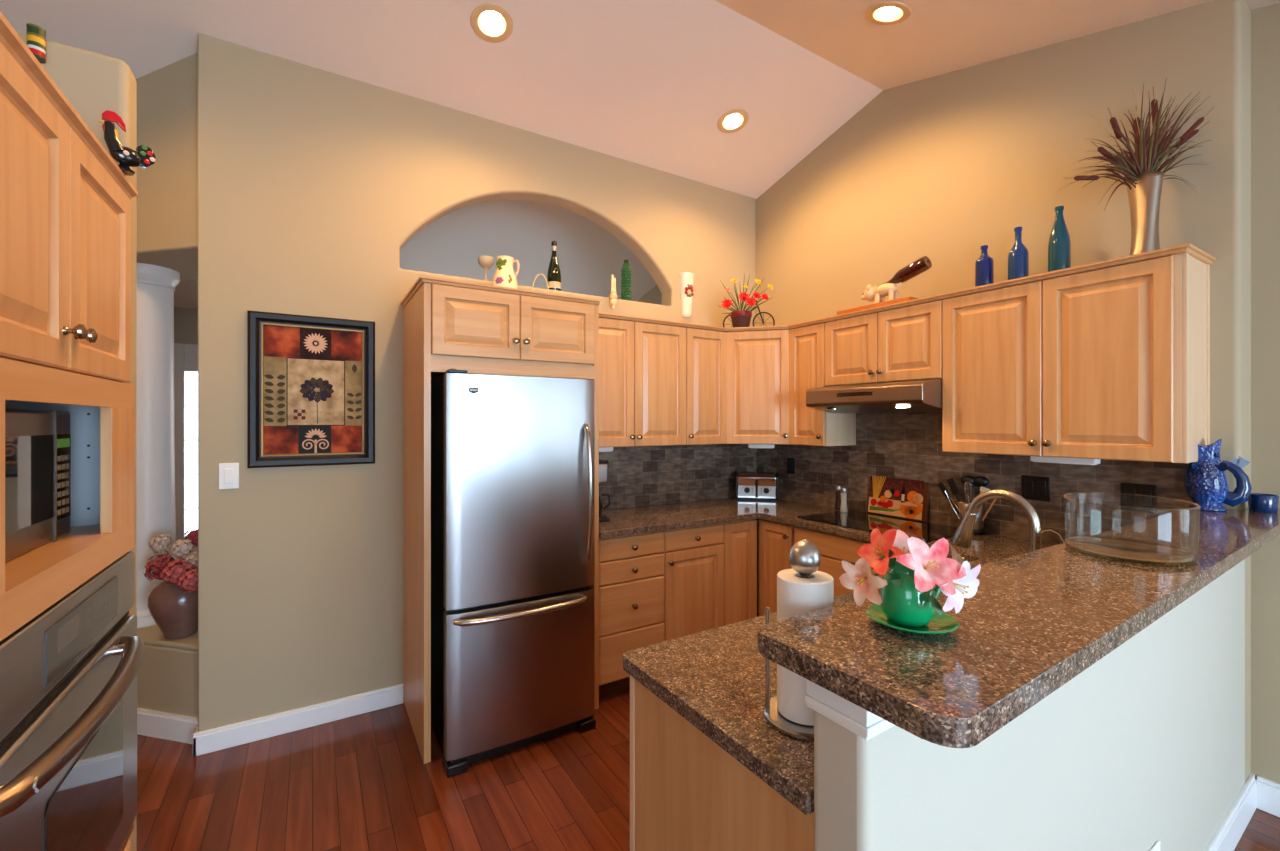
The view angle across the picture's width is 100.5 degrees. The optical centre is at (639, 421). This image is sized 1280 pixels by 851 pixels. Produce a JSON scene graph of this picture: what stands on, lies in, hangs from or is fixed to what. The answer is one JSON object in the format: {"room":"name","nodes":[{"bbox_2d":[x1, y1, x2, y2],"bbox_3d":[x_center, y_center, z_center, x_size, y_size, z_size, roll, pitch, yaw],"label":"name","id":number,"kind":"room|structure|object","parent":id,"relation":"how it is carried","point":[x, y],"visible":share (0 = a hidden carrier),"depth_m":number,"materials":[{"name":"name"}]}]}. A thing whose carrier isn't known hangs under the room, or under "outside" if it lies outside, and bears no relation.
{"room":"kitchen","nodes":[
{"label":"kitchen","id":0,"kind":"room"},
{"bbox_2d":[17,32,136,850],"bbox_3d":[-1.694,0.256,1.275,0.710,2.448,0.103,0,0,-32],"label":"wall","id":1,"kind":"structure","parent":0,"point":[93,83],"depth_m":1.40,"materials":[{"name":"beige paint"}]},
{"bbox_2d":[26,23,45,63],"bbox_3d":[-1.495,-0.937,1.317,0.033,0.078,0.033,0,0,-32],"label":"striped canister","id":2,"kind":"object","parent":1,"relation":"attached to","point":[35,34],"visible":0.86,"depth_m":1.31,"materials":[{"name":"green"}]},
{"bbox_2d":[136,52,197,280],"bbox_3d":[-3.220,-1.337,2.962,2.630,1.065,0.440,0,0,13],"label":"wall header","id":3,"kind":"structure","parent":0,"point":[167,96],"depth_m":2.50,"materials":[{"name":"beige paint"}]},
{"bbox_2d":[137,644,197,717],"bbox_3d":[-2.699,1.270,2.838,1.500,0.420,0.440,0,0,13],"label":"wall ledge","id":4,"kind":"object","parent":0,"point":[167,677],"visible":0.02,"depth_m":2.50,"materials":[{"name":"beige paint"}]},
{"bbox_2d":[137,708,197,743],"bbox_3d":[-2.752,1.423,2.617,1.500,0.115,0.015,0,0,13],"label":"baseboard","id":5,"kind":"structure","parent":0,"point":[157,724],"depth_m":2.48,"materials":[{"name":"white"}]},
{"bbox_2d":[174,307,197,343],"bbox_3d":[-2.877,-0.020,5.345,5.900,3.000,0.120,0,0,-32],"label":"wall","id":6,"kind":"structure","parent":0,"point":[185,319],"depth_m":4.62,"materials":[{"name":"beige paint"}]},
{"bbox_2d":[174,343,197,567],"bbox_3d":[-3.865,0.400,4.661,0.860,2.160,0.130,0,0,-32],"label":"window","id":7,"kind":"structure","parent":6,"relation":"in","point":[185,355],"depth_m":4.63,"materials":[{"name":"white"}]},
{"bbox_2d":[198,33,755,731],"bbox_3d":[-0.569,-0.142,3.313,3.378,3.244,0.140,0,0,-32],"label":"wall","id":8,"kind":"structure","parent":0,"point":[313,182],"depth_m":2.64,"materials":[{"name":"beige paint"}]},
{"bbox_2d":[137,625,197,650],"bbox_3d":[-2.682,1.048,2.845,1.530,0.025,0.460,0,0,13],"label":"ledge","id":9,"kind":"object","parent":8,"relation":"attached to","point":[151,635],"depth_m":2.53,"materials":[{"name":"beige paint"}]},
{"bbox_2d":[137,263,179,627],"bbox_3d":[-2.595,0.116,2.797,0.296,1.838,0.296,0,0,-32],"label":"column","id":10,"kind":"structure","parent":9,"relation":"on","point":[156,507],"depth_m":2.73,"materials":[{"name":"white"}]},
{"bbox_2d":[147,571,197,638],"bbox_3d":[-2.234,0.887,2.592,0.244,0.296,0.244,0,0,-32],"label":"vase","id":11,"kind":"object","parent":9,"relation":"on","point":[174,610],"visible":0.54,"depth_m":2.51,"materials":[{"name":"ceramic"}]},
{"bbox_2d":[143,554,176,580],"bbox_3d":[-2.287,0.725,2.552,0.137,0.182,0.138,0,0,-32],"label":"hydrangea","id":12,"kind":"object","parent":11,"relation":"in","point":[157,567],"visible":0.66,"depth_m":2.52,"materials":[{"name":"brown"}]},
{"bbox_2d":[148,533,175,558],"bbox_3d":[-2.322,0.682,2.623,0.167,0.267,0.102,0,0,-9],"label":"hydrangea","id":13,"kind":"object","parent":11,"relation":"in","point":[161,542],"visible":0.95,"depth_m":2.60,"materials":[{"name":"brown"}]},
{"bbox_2d":[160,557,194,585],"bbox_3d":[-2.186,0.727,2.506,0.158,0.178,0.130,0,0,22],"label":"hydrangea","id":14,"kind":"object","parent":11,"relation":"in","point":[176,571],"visible":0.8,"depth_m":2.47,"materials":[{"name":"brown"}]},
{"bbox_2d":[168,537,197,559],"bbox_3d":[-2.214,0.685,2.581,0.114,0.260,0.108,0,0,-32],"label":"hydrangea","id":15,"kind":"object","parent":11,"relation":"in","point":[181,547],"visible":0.82,"depth_m":2.55,"materials":[{"name":"brown"}]},
{"bbox_2d":[178,567,197,592],"bbox_3d":[-2.124,0.750,2.541,0.119,0.135,0.218,0,0,-37],"label":"hydrangea","id":16,"kind":"object","parent":11,"relation":"in","point":[191,581],"visible":0.68,"depth_m":2.47,"materials":[{"name":"brown"}]},
{"bbox_2d":[182,529,197,552],"bbox_3d":[-2.190,0.667,2.619,0.110,0.297,0.106,0,0,-32],"label":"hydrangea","id":17,"kind":"object","parent":11,"relation":"in","point":[193,535],"visible":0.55,"depth_m":2.59,"materials":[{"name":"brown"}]},
{"bbox_2d":[183,551,197,569],"bbox_3d":[-2.165,0.718,2.557,0.133,0.196,0.094,0,0,-7],"label":"hydrangea","id":18,"kind":"object","parent":11,"relation":"in","point":[194,558],"visible":0.54,"depth_m":2.53,"materials":[{"name":"brown"}]},
{"bbox_2d":[219,463,238,488],"bbox_3d":[-1.872,0.246,2.423,0.074,0.118,0.011,0,0,-32],"label":"light switch","id":19,"kind":"object","parent":8,"relation":"attached to","point":[228,472],"visible":1,"depth_m":2.42,"materials":[{"name":"white plastic"}]},
{"bbox_2d":[193,684,403,756],"bbox_3d":[-1.638,1.430,2.620,0.860,0.100,0.112,0,0,-32],"label":"baseboard","id":20,"kind":"structure","parent":8,"relation":"attached to","point":[223,737],"depth_m":2.54,"materials":[{"name":"white"}]},
{"bbox_2d":[247,310,374,467],"bbox_3d":[-1.583,-0.151,2.589,0.531,0.730,0.028,0,0,-32],"label":"framed picture","id":21,"kind":"object","parent":8,"relation":"attached to","point":[311,379],"visible":1,"depth_m":2.58,"materials":[{"name":"black"}]},
{"bbox_2d":[478,256,493,280],"bbox_3d":[-0.896,-0.883,3.094,0.090,0.142,0.090,0,0,-32],"label":"goblet","id":22,"kind":"object","parent":8,"relation":"on","point":[486,262],"visible":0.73,"depth_m":3.07,"materials":[{"name":"beige ceramic"}]},
{"bbox_2d":[547,241,560,290],"bbox_3d":[-0.538,-0.972,3.330,0.087,0.319,0.087,0,0,-32],"label":"champagne bottle","id":23,"kind":"object","parent":8,"relation":"on","point":[554,273],"visible":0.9,"depth_m":3.30,"materials":[{"name":"green glass"}]},
{"bbox_2d":[609,275,617,309],"bbox_3d":[-0.173,-0.837,3.441,0.059,0.222,0.054,0,0,-32],"label":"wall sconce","id":24,"kind":"object","parent":8,"relation":"attached to","point":[612,300],"visible":1,"depth_m":3.43,"materials":[{"name":"beige ceramic"}]},
{"bbox_2d":[621,259,631,300],"bbox_3d":[-0.094,-0.955,3.603,0.075,0.285,0.074,0,0,-32],"label":"bottle","id":25,"kind":"object","parent":8,"relation":"on","point":[626,274],"visible":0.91,"depth_m":3.58,"materials":[{"name":"green glass"}]},
{"bbox_2d":[599,318,685,446],"bbox_3d":[-0.106,-0.229,3.304,0.758,0.751,0.360,0,0,-32],"label":"upper cabinet","id":26,"kind":"object","parent":8,"relation":"attached to","point":[642,366],"visible":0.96,"depth_m":3.20,"materials":[{"name":"brown wood"}]},
{"bbox_2d":[599,444,755,509],"bbox_3d":[0.189,0.350,3.693,1.672,0.431,0.008,0,0,-32],"label":"backsplash","id":27,"kind":"structure","parent":8,"relation":"attached to","point":[637,475],"depth_m":3.71,"materials":[{"name":"tile"}]},
{"bbox_2d":[686,328,726,444],"bbox_3d":[0.362,-0.229,3.591,0.338,0.751,0.360,0,0,-32],"label":"upper cabinet","id":28,"kind":"object","parent":8,"relation":"attached to","point":[706,350],"visible":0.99,"depth_m":3.46,"materials":[{"name":"brown wood"}]},
{"bbox_2d":[0,0,1279,308],"bbox_3d":[-0.868,-1.542,2.079,6.000,1.182,7.912,0,0,-32],"label":"ceiling","id":29,"kind":"structure","parent":0,"point":[649,83],"depth_m":2.75,"materials":[{"name":"white paint"}]},
{"bbox_2d":[470,3,512,42],"bbox_3d":[-0.696,-1.916,2.501,0.194,0.139,0.192,0,0,-2],"label":"recessed light","id":30,"kind":"object","parent":29,"relation":"in","point":[491,22],"visible":0.92,"depth_m":2.52,"materials":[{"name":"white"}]},
{"bbox_2d":[717,109,748,132],"bbox_3d":[0.578,-1.911,3.307,0.194,0.139,0.192,0,0,-2],"label":"recessed light","id":31,"kind":"object","parent":29,"relation":"in","point":[734,120],"visible":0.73,"depth_m":3.33,"materials":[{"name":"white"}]},
{"bbox_2d":[865,1,910,24],"bbox_3d":[1.134,-1.908,2.432,0.195,0.142,0.189,0,0,-16],"label":"recessed light","id":32,"kind":"object","parent":29,"relation":"in","point":[884,13],"visible":0.91,"depth_m":2.46,"materials":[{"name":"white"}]},
{"bbox_2d":[679,272,694,316],"bbox_3d":[0.343,-0.898,3.760,0.127,0.306,0.050,0,0,-32],"label":"vase","id":33,"kind":"object","parent":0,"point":[686,278],"visible":1,"depth_m":3.75,"materials":[{"name":"beige ceramic"}]},
{"bbox_2d":[137,613,1279,850],"bbox_3d":[-0.173,1.510,0.950,5.900,0.060,10.400,0,0,-32],"label":"floor","id":34,"kind":"structure","parent":0,"point":[362,782],"depth_m":2.12,"materials":[{"name":"red wood"}]},
{"bbox_2d":[0,11,137,850],"bbox_3d":[-1.359,0.432,0.874,0.651,2.095,0.914,0,0,-32],"label":"tall cabinet","id":35,"kind":"object","parent":34,"relation":"on","point":[65,202],"visible":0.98,"depth_m":1.02,"materials":[{"name":"brown wood"}]},
{"bbox_2d":[5,408,70,561],"bbox_3d":[-1.361,0.118,0.945,0.368,0.288,0.505,0,0,-32],"label":"microwave","id":36,"kind":"object","parent":35,"relation":"on","point":[37,442],"visible":1,"depth_m":1.08,"materials":[{"name":"black plastic"}]},
{"bbox_2d":[5,525,99,583],"bbox_3d":[-1.382,0.274,0.882,0.580,0.022,0.835,0,0,-32],"label":"shelf","id":37,"kind":"object","parent":35,"relation":"attached to","point":[17,569],"depth_m":1.07,"materials":[{"name":"brown wood"}]},
{"bbox_2d":[0,551,144,850],"bbox_3d":[-1.304,0.708,0.936,0.609,0.735,0.842,0,0,-32],"label":"wall oven","id":38,"kind":"object","parent":35,"relation":"in","point":[68,675],"visible":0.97,"depth_m":1.01,"materials":[{"name":"silver"}]},
{"bbox_2d":[97,110,155,175],"bbox_3d":[-1.274,-0.688,1.321,0.042,0.140,0.108,0,0,30],"label":"rooster figurine","id":39,"kind":"object","parent":35,"relation":"on","point":[144,157],"visible":0.99,"depth_m":1.31,"materials":[{"name":"ceramic"}]},
{"bbox_2d":[400,276,600,763],"bbox_3d":[-0.726,0.427,2.755,0.866,2.106,0.645,0,0,-32],"label":"surround","id":40,"kind":"object","parent":34,"relation":"on","point":[483,329],"visible":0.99,"depth_m":2.49,"materials":[{"name":"brown wood"}]},
{"bbox_2d":[492,256,519,288],"bbox_3d":[-0.732,-0.750,2.905,0.154,0.290,0.146,0,0,0],"label":"jug","id":41,"kind":"object","parent":40,"relation":"on","point":[505,276],"visible":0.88,"depth_m":2.86,"materials":[{"name":"beige ceramic"}]},
{"bbox_2d":[431,369,595,777],"bbox_3d":[-0.680,0.628,2.672,0.690,1.704,0.796,0,0,-32],"label":"refrigerator","id":42,"kind":"object","parent":34,"relation":"on","point":[512,457],"visible":0.99,"depth_m":2.37,"materials":[{"name":"silver metal"}]},
{"bbox_2d":[599,531,664,697],"bbox_3d":[-0.177,1.041,3.098,0.420,0.878,0.601,0,0,-32],"label":"base cabinet","id":43,"kind":"object","parent":34,"relation":"on","point":[631,567],"visible":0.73,"depth_m":2.86,"materials":[{"name":"brown wood"}]},
{"bbox_2d":[663,523,723,640],"bbox_3d":[0.185,1.041,3.321,0.431,0.878,0.601,0,0,-32],"label":"base cabinet","id":44,"kind":"object","parent":34,"relation":"on","point":[694,556],"visible":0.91,"depth_m":3.08,"materials":[{"name":"brown wood"}]},
{"bbox_2d":[630,675,813,850],"bbox_3d":[0.864,1.040,1.514,1.742,0.879,0.559,0,0,-32],"label":"base cabinet","id":45,"kind":"object","parent":34,"relation":"on","point":[687,793],"visible":0.14,"depth_m":1.08,"materials":[{"name":"brown wood"}]},
{"bbox_2d":[599,497,1056,814],"bbox_3d":[0.578,0.583,2.467,2.291,0.034,2.485,0,0,-32],"label":"countertop","id":46,"kind":"structure","parent":45,"relation":"on","point":[714,678],"depth_m":1.24,"materials":[{"name":"brown stone"}]},
{"bbox_2d":[599,459,610,521],"bbox_3d":[-0.318,0.393,3.161,0.216,0.345,0.419,0,0,-16],"label":"telephone","id":47,"kind":"object","parent":46,"relation":"on","point":[603,466],"visible":0.25,"depth_m":3.03,"materials":[{"name":"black plastic"}]},
{"bbox_2d":[736,471,777,500],"bbox_3d":[0.860,0.467,3.922,0.300,0.197,0.196,0,0,12],"label":"toaster","id":48,"kind":"object","parent":46,"relation":"on","point":[749,485],"visible":1,"depth_m":3.85,"materials":[{"name":"silver metal"}]},
{"bbox_2d":[764,539,820,741],"bbox_3d":[0.315,0.395,1.015,0.152,0.342,0.152,0,0,-32],"label":"paper towel holder","id":49,"kind":"object","parent":46,"relation":"on","point":[804,556],"visible":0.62,"depth_m":0.99,"materials":[{"name":"silver metal"}]},
{"bbox_2d":[777,569,833,725],"bbox_3d":[0.315,0.422,1.015,0.103,0.258,0.103,0,0,-32],"label":"paper towel roll","id":50,"kind":"object","parent":49,"relation":"on","point":[797,595],"visible":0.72,"depth_m":0.98,"materials":[{"name":"white"}]},
{"bbox_2d":[797,510,957,541],"bbox_3d":[1.331,0.562,2.941,0.470,0.007,0.765,0,0,-32],"label":"cooktop","id":51,"kind":"object","parent":46,"relation":"in","point":[858,520],"visible":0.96,"depth_m":2.90,"materials":[{"name":"black glass"}]},
{"bbox_2d":[840,487,847,511],"bbox_3d":[1.268,0.483,3.311,0.048,0.151,0.048,0,0,-32],"label":"shaker","id":52,"kind":"object","parent":51,"relation":"on","point":[843,490],"visible":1,"depth_m":3.29,"materials":[{"name":"silver glass"}]},
{"bbox_2d":[867,476,929,521],"bbox_3d":[1.512,0.418,3.126,0.043,0.283,0.380,0,0,-32],"label":"board","id":53,"kind":"object","parent":51,"relation":"on","point":[908,499],"visible":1,"depth_m":3.11,"materials":[{"name":"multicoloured wood"}]},
{"bbox_2d":[959,502,984,534],"bbox_3d":[1.691,0.490,2.713,0.116,0.152,0.116,0,0,-32],"label":"utensil crock","id":54,"kind":"object","parent":46,"relation":"on","point":[979,529],"visible":0.41,"depth_m":2.66,"materials":[{"name":"silver metal"}]},
{"bbox_2d":[974,476,988,494],"bbox_3d":[1.733,0.405,2.705,0.053,0.263,0.076,0,0,-32],"label":"ladle","id":55,"kind":"object","parent":54,"relation":"in","point":[979,481],"visible":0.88,"depth_m":2.69,"materials":[{"name":"black plastic"}]},
{"bbox_2d":[974,476,988,486],"bbox_3d":[1.733,0.302,2.705,0.053,0.057,0.076,0,0,-32],"label":"bowl","id":56,"kind":"object","parent":55,"relation":"on","point":[979,481],"depth_m":2.69,"materials":[{"name":"black plastic"}]},
{"bbox_2d":[951,489,1040,551],"bbox_3d":[1.116,0.386,1.649,0.107,0.360,0.266,0,0,-32],"label":"faucet","id":57,"kind":"object","parent":46,"relation":"on","point":[962,537],"visible":0.62,"depth_m":1.63,"materials":[{"name":"silver metal"}]},
{"bbox_2d":[722,518,795,625],"bbox_3d":[0.769,1.041,3.546,0.800,0.878,0.830,0,0,-32],"label":"base cabinet","id":58,"kind":"object","parent":34,"relation":"on","point":[776,539],"visible":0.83,"depth_m":3.27,"materials":[{"name":"brown wood"}]},
{"bbox_2d":[794,526,890,596],"bbox_3d":[1.316,1.041,2.942,0.525,0.878,0.740,0,0,-32],"label":"base cabinet","id":59,"kind":"object","parent":34,"relation":"on","point":[833,548],"visible":0.14,"depth_m":2.87,"materials":[{"name":"brown wood"}]},
{"bbox_2d":[637,0,1279,783],"bbox_3d":[1.308,-0.300,3.828,0.360,3.560,7.050,0,0,-32],"label":"wall","id":60,"kind":"structure","parent":0,"point":[942,168],"depth_m":2.37,"materials":[{"name":"beige paint"}]},
{"bbox_2d":[727,330,788,444],"bbox_3d":[0.820,-0.229,3.715,0.588,0.751,0.630,0,0,-32],"label":"upper cabinet","id":61,"kind":"object","parent":60,"relation":"attached to","point":[757,361],"visible":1,"depth_m":3.50,"materials":[{"name":"brown wood"}]},
{"bbox_2d":[723,301,774,327],"bbox_3d":[0.751,-0.720,3.650,0.349,0.234,0.148,0,0,0],"label":"planter","id":62,"kind":"object","parent":61,"relation":"on","point":[739,318],"visible":0.64,"depth_m":3.60,"materials":[{"name":"black metal"}]},
{"bbox_2d":[731,316,750,326],"bbox_3d":[0.693,-0.671,3.650,0.142,0.110,0.142,0,0,0],"label":"basket","id":63,"kind":"object","parent":62,"relation":"on","point":[737,321],"depth_m":3.60,"materials":[{"name":"brown wicker"}]},
{"bbox_2d":[719,273,773,313],"bbox_3d":[0.725,-0.885,3.658,0.396,0.290,0.091,0,0,-1],"label":"foliage","id":64,"kind":"object","parent":62,"relation":"in","point":[730,308],"visible":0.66,"depth_m":3.65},
{"bbox_2d":[789,323,855,445],"bbox_3d":[1.155,-0.229,3.408,0.341,0.751,0.286,0,0,-32],"label":"upper cabinet","id":65,"kind":"object","parent":60,"relation":"attached to","point":[807,425],"visible":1,"depth_m":3.32,"materials":[{"name":"brown wood"}]},
{"bbox_2d":[825,300,941,386],"bbox_3d":[1.415,-0.409,2.986,0.341,0.389,0.705,0,0,-32],"label":"upper cabinet","id":66,"kind":"object","parent":60,"relation":"attached to","point":[905,343],"visible":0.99,"depth_m":2.87,"materials":[{"name":"brown wood"}]},
{"bbox_2d":[806,379,941,412],"bbox_3d":[1.362,-0.134,2.953,0.484,0.158,0.705,0,0,-32],"label":"range hood","id":67,"kind":"object","parent":66,"relation":"attached to","point":[916,395],"visible":0.93,"depth_m":2.77,"materials":[{"name":"silver metal"}]},
{"bbox_2d":[837,296,917,314],"bbox_3d":[1.339,-0.631,3.005,0.120,0.054,0.455,0,0,-32],"label":"wooden board","id":68,"kind":"object","parent":66,"relation":"on","point":[898,300],"visible":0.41,"depth_m":2.94,"materials":[{"name":"orange wood"}]},
{"bbox_2d":[861,283,900,303],"bbox_3d":[1.351,-0.719,2.980,0.082,0.121,0.237,0,0,-32],"label":"holder","id":69,"kind":"object","parent":68,"relation":"on","point":[878,294],"visible":0.95,"depth_m":2.96,"materials":[{"name":"beige ceramic"}]},
{"bbox_2d":[881,256,931,284],"bbox_3d":[1.422,-0.800,2.870,0.074,0.125,0.284,0,0,-32],"label":"wine bottle","id":70,"kind":"object","parent":69,"relation":"in","point":[922,264],"visible":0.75,"depth_m":2.80,"materials":[{"name":"red glass"}]},
{"bbox_2d":[756,412,1192,543],"bbox_3d":[1.546,0.173,3.089,0.008,0.786,2.442,0,0,-32],"label":"backsplash","id":71,"kind":"structure","parent":60,"relation":"attached to","point":[908,445],"depth_m":2.83,"materials":[{"name":"tile"}]},
{"bbox_2d":[1021,475,1049,501],"bbox_3d":[1.880,0.315,2.530,0.009,0.115,0.118,0,0,-32],"label":"power outlet","id":72,"kind":"object","parent":60,"relation":"attached to","point":[1037,488],"visible":0.94,"depth_m":2.53,"materials":[{"name":"black plastic"}]},
{"bbox_2d":[942,253,1209,462],"bbox_3d":[1.824,-0.229,2.321,0.341,0.751,0.855,0,0,-32],"label":"upper cabinet","id":73,"kind":"object","parent":60,"relation":"attached to","point":[1111,363],"visible":0.99,"depth_m":2.12,"materials":[{"name":"brown wood"}]},
{"bbox_2d":[599,243,1215,331],"bbox_3d":[1.081,-0.615,2.846,2.726,0.023,1.033,0,0,26],"label":"crown molding","id":74,"kind":"structure","parent":73,"relation":"on","point":[1192,250],"depth_m":2.48,"materials":[{"name":"brown wood"}]},
{"bbox_2d":[975,245,993,286],"bbox_3d":[1.685,-0.733,2.604,0.078,0.256,0.078,0,0,-32],"label":"glass bottle","id":75,"kind":"object","parent":73,"relation":"on","point":[984,266],"visible":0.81,"depth_m":2.58,"materials":[{"name":"blue"}]},
{"bbox_2d":[1008,227,1028,279],"bbox_3d":[1.762,-0.754,2.479,0.080,0.300,0.080,0,0,-32],"label":"glass bottle","id":76,"kind":"object","parent":73,"relation":"on","point":[1018,256],"visible":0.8,"depth_m":2.45,"materials":[{"name":"blue"}]},
{"bbox_2d":[1048,206,1070,271],"bbox_3d":[1.846,-0.775,2.343,0.080,0.342,0.080,0,0,-32],"label":"glass bottle","id":77,"kind":"object","parent":73,"relation":"on","point":[1059,244],"visible":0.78,"depth_m":2.32,"materials":[{"name":"teal"}]},
{"bbox_2d":[1030,456,1099,464],"bbox_3d":[1.809,0.162,2.269,0.060,0.029,0.230,0,0,-32],"label":"light","id":78,"kind":"object","parent":73,"relation":"attached to","point":[1082,461],"visible":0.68,"depth_m":2.24,"materials":[{"name":"white plastic"}]},
{"bbox_2d":[1033,461,1096,464],"bbox_3d":[1.809,0.174,2.269,0.048,0.003,0.210,0,0,-32],"label":"diffuser","id":79,"kind":"object","parent":78,"relation":"attached to","point":[1063,462],"depth_m":2.21,"materials":[{"name":"white"}]},
{"bbox_2d":[1126,172,1164,254],"bbox_3d":[1.994,-0.790,2.102,0.110,0.373,0.162,0,0,42],"label":"metal vase","id":80,"kind":"object","parent":73,"relation":"on","point":[1144,200],"visible":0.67,"depth_m":2.06,"materials":[{"name":"silver metal"}]},
{"bbox_2d":[1056,78,1210,210],"bbox_3d":[1.875,-1.124,2.088,0.595,0.534,0.271,0,0,3],"label":"dried grass","id":81,"kind":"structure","parent":80,"relation":"in","point":[1138,162],"depth_m":2.08,"materials":[{"name":"brown plant"}]},
{"bbox_2d":[1089,82,1227,173],"bbox_3d":[1.989,-1.144,2.070,0.441,0.400,0.130,0,0,2],"label":"twigs","id":82,"kind":"object","parent":81,"relation":"attached to","point":[1156,82],"visible":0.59,"depth_m":2.09,"materials":[{"name":"brown plant"}]},
{"bbox_2d":[1149,89,1158,144],"bbox_3d":[2.052,-1.091,2.134,0.078,0.532,0.028,0,0,-24],"label":"cattails","id":83,"kind":"object","parent":80,"relation":"in","point":[1155,109],"visible":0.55,"depth_m":2.14,"materials":[{"name":"brown"}]},
{"bbox_2d":[1151,107,1213,171],"bbox_3d":[2.037,-0.988,2.028,0.040,0.326,0.209,0,0,-23],"label":"cattails","id":84,"kind":"object","parent":80,"relation":"in","point":[1199,121],"visible":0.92,"depth_m":1.98,"materials":[{"name":"brown"}]},
{"bbox_2d":[1120,483,1156,512],"bbox_3d":[2.074,0.315,2.215,0.009,0.115,0.115,0,0,-32],"label":"power outlet","id":85,"kind":"object","parent":60,"relation":"attached to","point":[1133,497],"visible":1,"depth_m":2.21,"materials":[{"name":"black plastic"}]},
{"bbox_2d":[1125,488,1134,505],"bbox_3d":[2.059,0.315,2.236,0.005,0.068,0.034,0,0,-32],"label":"socket","id":86,"kind":"object","parent":85,"relation":"attached to","point":[1129,492],"depth_m":2.24,"materials":[{"name":"black plastic"}]},
{"bbox_2d":[1140,490,1151,506],"bbox_3d":[2.086,0.315,2.193,0.005,0.068,0.034,0,0,-32],"label":"socket","id":87,"kind":"object","parent":85,"relation":"attached to","point":[1145,495],"depth_m":2.19,"materials":[{"name":"black plastic"}]},
{"bbox_2d":[1257,776,1279,817],"bbox_3d":[3.573,1.419,0.083,0.017,0.122,4.598,0,0,-32],"label":"baseboard","id":88,"kind":"structure","parent":60,"relation":"attached to","point":[1268,791],"depth_m":2.01,"materials":[{"name":"white"}]},
{"bbox_2d":[814,559,1244,850],"bbox_3d":[1.270,0.920,1.414,2.357,1.119,0.106,0,0,-33],"label":"wall","id":89,"kind":"structure","parent":0,"point":[1143,747],"depth_m":1.17,"materials":[{"name":"beige paint"}]},
{"bbox_2d":[805,678,894,739],"bbox_3d":[1.241,0.396,1.348,2.273,0.069,0.113,0,0,-32],"label":"trim","id":90,"kind":"structure","parent":89,"relation":"attached to","point":[845,713],"depth_m":0.74,"materials":[{"name":"white"}]},
{"bbox_2d":[757,508,1279,747],"bbox_3d":[1.324,0.344,1.363,2.504,0.034,0.317,0,0,-32],"label":"bar","id":91,"kind":"object","parent":89,"relation":"on","point":[1034,621],"visible":0.93,"depth_m":0.82,"materials":[{"name":"brown stone"}]},
{"bbox_2d":[866,604,958,634],"bbox_3d":[0.434,0.319,0.853,0.132,0.016,0.132,0,0,-32],"label":"saucer","id":92,"kind":"object","parent":91,"relation":"on","point":[944,623],"visible":0.51,"depth_m":0.83,"materials":[{"name":"green ceramic"}]},
{"bbox_2d":[876,554,940,627],"bbox_3d":[0.430,0.266,0.852,0.083,0.108,0.079,0,0,42],"label":"pitcher","id":93,"kind":"object","parent":92,"relation":"on","point":[906,606],"visible":0.66,"depth_m":0.82,"materials":[{"name":"green ceramic"}]},
{"bbox_2d":[839,557,892,606],"bbox_3d":[0.374,0.250,0.828,0.107,0.080,0.061,0,0,4],"label":"flower","id":94,"kind":"object","parent":93,"relation":"in","point":[858,577],"visible":0.98,"depth_m":0.83,"materials":[{"name":"pink plant"}]},
{"bbox_2d":[858,528,902,574],"bbox_3d":[0.384,0.214,0.853,0.074,0.086,0.059,0,0,40],"label":"flower","id":95,"kind":"object","parent":93,"relation":"in","point":[881,544],"visible":0.96,"depth_m":0.86,"materials":[{"name":"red plant"}]},
{"bbox_2d":[892,530,910,560],"bbox_3d":[0.434,0.220,0.870,0.086,0.074,0.071,0,0,28],"label":"flower","id":96,"kind":"object","parent":93,"relation":"in","point":[901,542],"visible":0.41,"depth_m":0.89,"materials":[{"name":"pink plant"}]},
{"bbox_2d":[888,538,941,614],"bbox_3d":[0.422,0.237,0.830,0.069,0.101,0.069,0,0,11],"label":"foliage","id":97,"kind":"object","parent":93,"relation":"in","point":[935,604],"visible":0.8,"depth_m":0.82,"materials":[{"name":"green plant"}]},
{"bbox_2d":[898,537,965,594],"bbox_3d":[0.422,0.215,0.797,0.080,0.084,0.091,0,0,-32],"label":"flower","id":98,"kind":"object","parent":93,"relation":"in","point":[931,566],"visible":0.99,"depth_m":0.79,"materials":[{"name":"pink plant"}]},
{"bbox_2d":[940,561,980,613],"bbox_3d":[0.463,0.247,0.801,0.101,0.087,0.079,0,0,19],"label":"flower","id":99,"kind":"object","parent":93,"relation":"in","point":[967,586],"visible":0.8,"depth_m":0.80,"materials":[{"name":"white plant"}]},
{"bbox_2d":[1063,492,1200,565],"bbox_3d":[1.223,0.260,1.336,0.252,0.132,0.310,0,0,33],"label":"glass bowl","id":100,"kind":"object","parent":91,"relation":"on","point":[1129,550],"visible":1,"depth_m":1.31,"materials":[{"name":"glass"}]},
{"bbox_2d":[1184,439,1251,511],"bbox_3d":[2.135,0.195,1.969,0.172,0.267,0.111,0,0,44],"label":"jug","id":101,"kind":"object","parent":91,"relation":"on","point":[1206,484],"visible":0.93,"depth_m":1.95,"materials":[{"name":"ceramic"}]},
{"bbox_2d":[1248,493,1278,512],"bbox_3d":[2.272,0.295,1.940,0.076,0.062,0.076,0,0,-32],"label":"cup","id":102,"kind":"object","parent":91,"relation":"on","point":[1257,502],"visible":0.95,"depth_m":1.92,"materials":[{"name":"ceramic"}]},
{"bbox_2d":[1204,773,1256,850],"bbox_3d":[1.342,1.419,1.388,2.451,0.122,0.018,0,0,-33],"label":"baseboard","id":103,"kind":"structure","parent":89,"relation":"attached to","point":[1229,832],"depth_m":1.87,"materials":[{"name":"white"}]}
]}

